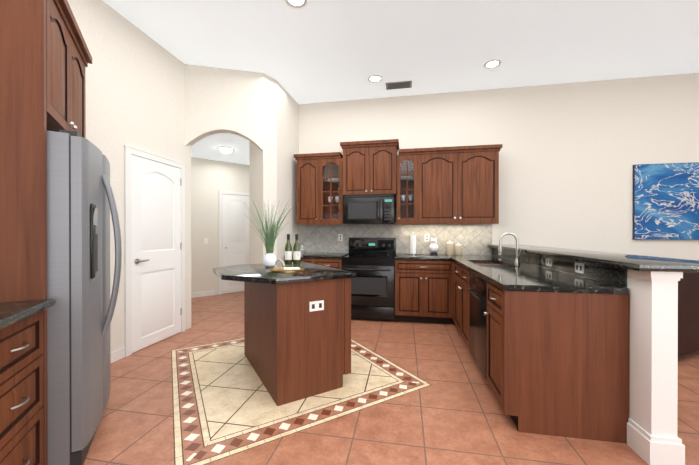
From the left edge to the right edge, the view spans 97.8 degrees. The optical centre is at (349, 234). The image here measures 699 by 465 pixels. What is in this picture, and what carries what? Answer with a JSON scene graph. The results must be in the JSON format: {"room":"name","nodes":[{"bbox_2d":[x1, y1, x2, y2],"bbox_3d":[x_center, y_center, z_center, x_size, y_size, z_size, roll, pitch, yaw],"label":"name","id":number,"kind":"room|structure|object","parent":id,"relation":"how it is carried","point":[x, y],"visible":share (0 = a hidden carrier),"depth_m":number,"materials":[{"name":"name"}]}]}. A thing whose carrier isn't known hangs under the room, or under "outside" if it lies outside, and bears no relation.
{"room":"kitchen","nodes":[
{"label":"kitchen","id":0,"kind":"room"},
{"bbox_2d":[218,147,233,152],"bbox_3d":[-2.178,-1.476,5.370,0.260,0.074,0.260,0,0,10],"label":"light","id":1,"kind":"object","parent":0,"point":[226,149],"visible":1,"depth_m":5.30,"materials":[{"name":"white glass"}]},
{"bbox_2d":[67,0,698,352],"bbox_3d":[1.516,-0.482,2.955,11.820,3.450,8.744,0,0,10],"label":"wall","id":2,"kind":"structure","parent":0,"point":[571,155],"depth_m":4.38,"materials":[{"name":"paint"}]},
{"bbox_2d":[56,0,91,127],"bbox_3d":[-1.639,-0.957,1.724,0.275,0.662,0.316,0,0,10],"label":"upper cabinet","id":3,"kind":"object","parent":2,"relation":"attached to","point":[73,54],"depth_m":1.89,"materials":[{"name":"brown wood"}]},
{"bbox_2d":[110,347,124,362],"bbox_3d":[-2.326,1.194,2.857,0.013,0.100,0.485,0,0,10],"label":"baseboard","id":4,"kind":"structure","parent":2,"relation":"attached to","point":[118,354],"depth_m":3.01,"materials":[{"name":"white"}]},
{"bbox_2d":[123,145,185,356],"bbox_3d":[-2.201,0.166,3.514,0.023,2.152,0.862,0,0,10],"label":"door frame","id":5,"kind":"structure","parent":2,"relation":"attached to","point":[129,151],"depth_m":3.15,"materials":[{"name":"white wood"}]},
{"bbox_2d":[131,155,181,352],"bbox_3d":[-2.179,0.201,3.511,0.066,2.058,0.715,0,0,10],"label":"pantry door","id":6,"kind":"structure","parent":2,"relation":"in","point":[156,246],"depth_m":3.47,"materials":[{"name":"white wood"}]},
{"bbox_2d":[191,290,214,297],"bbox_3d":[-3.302,1.185,5.764,0.936,0.100,1.098,0,0,10],"label":"baseboard","id":7,"kind":"structure","parent":2,"relation":"attached to","point":[204,293],"depth_m":6.08,"materials":[{"name":"white"}]},
{"bbox_2d":[219,190,249,294],"bbox_3d":[-2.395,0.163,6.502,0.740,2.140,0.019,0,0,-39],"label":"door frame","id":8,"kind":"structure","parent":2,"relation":"attached to","point":[220,227],"depth_m":6.28,"materials":[{"name":"white wood"}]},
{"bbox_2d":[222,194,249,293],"bbox_3d":[-2.397,0.192,6.503,0.402,2.058,0.469,0,0,10],"label":"hall door","id":9,"kind":"structure","parent":2,"relation":"in","point":[235,231],"depth_m":6.47,"materials":[{"name":"white wood"}]},
{"bbox_2d":[294,155,325,222],"bbox_3d":[-0.617,-0.700,4.961,0.388,1.035,0.345,0,0,10],"label":"upper cabinet","id":10,"kind":"object","parent":2,"relation":"attached to","point":[311,169],"depth_m":4.79,"materials":[{"name":"brown wood"}]},
{"bbox_2d":[338,234,342,240],"bbox_3d":[-0.149,0.049,5.042,0.072,0.115,0.007,0,0,10],"label":"electrical outlet","id":11,"kind":"object","parent":2,"relation":"attached to","point":[340,237],"visible":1,"depth_m":5.04,"materials":[{"name":"white plastic"}]},
{"bbox_2d":[342,143,397,198],"bbox_3d":[0.326,-0.982,4.774,0.810,0.750,0.375,0,0,10],"label":"upper cabinet","id":12,"kind":"object","parent":2,"relation":"attached to","point":[367,168],"depth_m":4.59,"materials":[{"name":"brown wood"}]},
{"bbox_2d":[343,194,394,224],"bbox_3d":[0.313,-0.383,4.730,0.764,0.442,0.449,0,0,10],"label":"microwave","id":13,"kind":"object","parent":12,"relation":"attached to","point":[369,209],"visible":1,"depth_m":4.55,"materials":[{"name":"black metal"}]},
{"bbox_2d":[414,147,501,222],"bbox_3d":[1.577,-0.699,4.564,1.133,1.035,0.345,0,0,10],"label":"upper cabinet","id":14,"kind":"object","parent":2,"relation":"attached to","point":[449,185],"depth_m":4.39,"materials":[{"name":"brown wood"}]},
{"bbox_2d":[492,247,626,286],"bbox_3d":[1.922,0.252,3.237,0.011,0.119,2.838,0,0,10],"label":"backsplash","id":15,"kind":"structure","parent":2,"relation":"attached to","point":[605,274],"depth_m":2.40,"materials":[{"name":"black stone"}]},
{"bbox_2d":[546,257,551,266],"bbox_3d":[1.834,0.251,2.805,0.007,0.075,0.116,0,0,10],"label":"outlet","id":16,"kind":"object","parent":15,"relation":"attached to","point":[548,261],"visible":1,"depth_m":2.79,"materials":[{"name":"white plastic"}]},
{"bbox_2d":[575,262,583,273],"bbox_3d":[1.746,0.253,2.318,0.007,0.075,0.116,0,0,10],"label":"outlet","id":17,"kind":"object","parent":15,"relation":"attached to","point":[579,267],"visible":1,"depth_m":2.31,"materials":[{"name":"white plastic"}]},
{"bbox_2d":[633,162,698,239],"bbox_3d":[4.776,-0.455,4.146,1.590,1.050,0.035,0,0,10],"label":"painting","id":18,"kind":"object","parent":2,"relation":"attached to","point":[665,201],"visible":1,"depth_m":4.20,"materials":[{"name":"blue paint"}]},
{"bbox_2d":[84,292,698,464],"bbox_3d":[1.254,1.296,2.014,13.000,0.100,11.500,0,0,10],"label":"floor","id":19,"kind":"structure","parent":0,"point":[407,393],"depth_m":2.15,"materials":[{"name":"tile"}]},
{"bbox_2d":[0,372,47,464],"bbox_3d":[-1.491,0.805,0.733,1.299,0.890,1.501,0,0,10],"label":"base cabinet","id":20,"kind":"object","parent":19,"relation":"on","point":[23,408],"depth_m":1.35,"materials":[{"name":"brown wood"}]},
{"bbox_2d":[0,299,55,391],"bbox_3d":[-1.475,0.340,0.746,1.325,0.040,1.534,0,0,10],"label":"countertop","id":21,"kind":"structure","parent":20,"relation":"on","point":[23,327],"depth_m":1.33,"materials":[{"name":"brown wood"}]},
{"bbox_2d":[0,0,55,307],"bbox_3d":[-1.803,-0.042,1.353,0.526,2.580,0.465,0,0,10],"label":"tall cabinet","id":22,"kind":"object","parent":19,"relation":"on","point":[45,57],"depth_m":1.47,"materials":[{"name":"brown wood"}]},
{"bbox_2d":[47,129,121,464],"bbox_3d":[-1.910,0.349,1.813,0.900,1.795,0.839,0,0,-31],"label":"fridge","id":23,"kind":"object","parent":19,"relation":"on","point":[81,204],"visible":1,"depth_m":1.61,"materials":[{"name":"silver metal"}]},
{"bbox_2d":[244,282,350,405],"bbox_3d":[-0.538,0.799,2.844,1.200,0.890,1.244,0,0,10],"label":"kitchen island","id":24,"kind":"object","parent":19,"relation":"on","point":[297,335],"depth_m":2.38,"materials":[{"name":"brown wood"}]},
{"bbox_2d":[213,262,356,285],"bbox_3d":[-0.576,0.334,2.862,1.370,0.040,1.338,0,0,10],"label":"island countertop","id":25,"kind":"structure","parent":24,"relation":"on","point":[251,274],"depth_m":2.45,"materials":[{"name":"black stone"}]},
{"bbox_2d":[244,197,291,266],"bbox_3d":[-0.779,-0.026,2.916,0.483,0.677,0.444,0,0,10],"label":"potted plant","id":26,"kind":"object","parent":25,"relation":"on","point":[269,257],"visible":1,"depth_m":2.91,"materials":[{"name":"green plant"}]},
{"bbox_2d":[269,260,304,272],"bbox_3d":[-0.539,0.265,2.646,0.304,0.096,0.304,0,0,10],"label":"tray","id":27,"kind":"object","parent":25,"relation":"on","point":[283,269],"visible":1,"depth_m":2.60,"materials":[{"name":"gold metal"}]},
{"bbox_2d":[285,234,291,264],"bbox_3d":[-0.638,0.153,3.183,0.075,0.317,0.075,0,0,10],"label":"wine bottle","id":28,"kind":"object","parent":25,"relation":"on","point":[288,253],"visible":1,"depth_m":3.15,"materials":[{"name":"green glass"}]},
{"bbox_2d":[293,234,299,264],"bbox_3d":[-0.551,0.153,3.186,0.075,0.317,0.075,0,0,10],"label":"wine bottle","id":29,"kind":"object","parent":25,"relation":"on","point":[296,258],"visible":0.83,"depth_m":3.16,"materials":[{"name":"green glass"}]},
{"bbox_2d":[292,255,345,269],"bbox_3d":[-0.480,0.793,4.793,0.857,0.890,0.635,0,0,10],"label":"base cabinet","id":30,"kind":"object","parent":19,"relation":"on","point":[333,263],"depth_m":4.45,"materials":[{"name":"brown wood"}]},
{"bbox_2d":[284,251,347,258],"bbox_3d":[-0.487,0.328,4.788,0.869,0.040,0.645,0,0,10],"label":"countertop","id":31,"kind":"structure","parent":30,"relation":"on","point":[308,254],"depth_m":4.72,"materials":[{"name":"black stone"}]},
{"bbox_2d":[342,237,395,319],"bbox_3d":[0.312,0.628,4.618,0.756,1.160,0.677,0,0,10],"label":"stove","id":32,"kind":"object","parent":19,"relation":"on","point":[370,262],"visible":0.85,"depth_m":4.34,"materials":[{"name":"black metal"}]},
{"bbox_2d":[395,259,451,323],"bbox_3d":[1.077,0.794,4.511,0.779,0.890,0.635,0,0,10],"label":"base cabinet","id":33,"kind":"object","parent":19,"relation":"on","point":[423,287],"depth_m":4.21,"materials":[{"name":"brown wood"}]},
{"bbox_2d":[396,255,451,258],"bbox_3d":[1.061,0.329,4.508,0.749,0.040,0.645,0,0,10],"label":"countertop","id":34,"kind":"structure","parent":33,"relation":"on","point":[397,256],"depth_m":4.28,"materials":[{"name":"black stone"}]},
{"bbox_2d":[408,232,417,254],"bbox_3d":[0.980,0.132,4.712,0.150,0.350,0.150,0,0,10],"label":"paper towel holder","id":35,"kind":"object","parent":34,"relation":"on","point":[412,244],"visible":1,"depth_m":4.67,"materials":[{"name":"white paper"}]},
{"bbox_2d":[429,237,437,254],"bbox_3d":[1.285,0.172,4.657,0.144,0.270,0.140,0,0,10],"label":"decorative figurine","id":36,"kind":"object","parent":34,"relation":"on","point":[433,247],"visible":1,"depth_m":4.61,"materials":[{"name":"white ceramic"}]},
{"bbox_2d":[452,263,479,347],"bbox_3d":[1.593,0.797,3.376,0.680,0.890,0.899,0,0,10],"label":"base cabinet","id":37,"kind":"object","parent":19,"relation":"on","point":[460,275],"depth_m":3.41,"materials":[{"name":"brown wood"}]},
{"bbox_2d":[467,272,486,380],"bbox_3d":[1.407,0.802,2.630,0.658,0.885,0.626,0,0,10],"label":"dishwasher","id":38,"kind":"object","parent":19,"relation":"on","point":[477,290],"visible":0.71,"depth_m":2.62,"materials":[{"name":"black metal"}]},
{"bbox_2d":[484,279,628,443],"bbox_3d":[1.365,0.801,2.092,0.690,0.890,0.437,0,0,10],"label":"base cabinet","id":39,"kind":"object","parent":19,"relation":"on","point":[558,348],"depth_m":1.88,"materials":[{"name":"brown wood"}]},
{"bbox_2d":[452,255,627,290],"bbox_3d":[1.572,0.332,3.285,0.692,0.040,2.870,0,0,10],"label":"countertop","id":40,"kind":"structure","parent":39,"relation":"on","point":[526,276],"depth_m":2.28,"materials":[{"name":"black stone"}]},
{"bbox_2d":[446,241,452,254],"bbox_3d":[1.525,0.198,4.634,0.100,0.218,0.100,0,0,10],"label":"canister","id":41,"kind":"object","parent":40,"relation":"on","point":[449,247],"visible":1,"depth_m":4.59,"materials":[{"name":"beige ceramic"}]},
{"bbox_2d":[455,242,461,254],"bbox_3d":[1.648,0.213,4.612,0.100,0.188,0.100,0,0,10],"label":"canister","id":42,"kind":"object","parent":40,"relation":"on","point":[458,248],"visible":1,"depth_m":4.57,"materials":[{"name":"beige ceramic"}]},
{"bbox_2d":[480,263,507,266],"bbox_3d":[1.544,0.427,3.331,0.360,0.190,0.760,0,0,10],"label":"sink","id":43,"kind":"object","parent":40,"relation":"in","point":[481,264],"depth_m":3.34,"materials":[{"name":"silver metal"}]},
{"bbox_2d":[498,232,522,263],"bbox_3d":[1.725,0.142,3.276,0.226,0.338,0.102,0,0,10],"label":"faucet","id":44,"kind":"object","parent":40,"relation":"on","point":[516,261],"visible":1,"depth_m":3.28,"materials":[{"name":"silver metal"}]},
{"bbox_2d":[488,243,698,271],"bbox_3d":[2.075,0.173,3.094,0.510,0.040,3.065,0,0,10],"label":"countertop","id":45,"kind":"structure","parent":39,"relation":"on","point":[602,259],"depth_m":2.01,"materials":[{"name":"stone"}]},
{"bbox_2d":[627,269,684,464],"bbox_3d":[1.716,0.722,1.728,0.160,1.049,0.205,0,0,10],"label":"column","id":46,"kind":"structure","parent":19,"relation":"on","point":[653,438],"depth_m":1.65,"materials":[{"name":"white"}]},
{"bbox_2d":[678,272,698,356],"bbox_3d":[3.479,0.776,3.502,1.250,0.930,0.850,0,0,-22],"label":"cabinet","id":47,"kind":"object","parent":19,"relation":"on","point":[688,312],"visible":0.12,"depth_m":2.98,"materials":[{"name":"brown wood"}]},
{"bbox_2d":[102,0,698,103],"bbox_3d":[1.254,-2.254,2.003,13.000,0.100,11.500,0,0,10],"label":"ceiling","id":48,"kind":"structure","parent":0,"point":[315,51],"depth_m":3.47,"materials":[{"name":"paint"}]},
{"bbox_2d":[285,0,306,7],"bbox_3d":[-0.502,-2.202,2.860,0.210,0.008,0.210,0,0,10],"label":"recessed light","id":49,"kind":"object","parent":48,"relation":"in","point":[297,3],"visible":1,"depth_m":2.90,"materials":[{"name":"white"}]},
{"bbox_2d":[368,75,381,82],"bbox_3d":[0.362,-2.207,4.319,0.210,0.008,0.210,0,0,10],"label":"recessed light","id":50,"kind":"object","parent":48,"relation":"in","point":[374,78],"visible":1,"depth_m":4.31,"materials":[{"name":"white"}]},
{"bbox_2d":[385,81,411,89],"bbox_3d":[0.727,-2.204,4.507,0.380,0.013,0.200,0,0,10],"label":"ceiling vent","id":51,"kind":"object","parent":48,"relation":"in","point":[398,85],"visible":1,"depth_m":4.50,"materials":[{"name":"grey metal"}]},
{"bbox_2d":[484,59,500,68],"bbox_3d":[1.849,-2.206,3.949,0.210,0.008,0.210,0,0,10],"label":"recessed light","id":52,"kind":"object","parent":48,"relation":"in","point":[494,63],"visible":1,"depth_m":3.95,"materials":[{"name":"white glass"}]}
]}

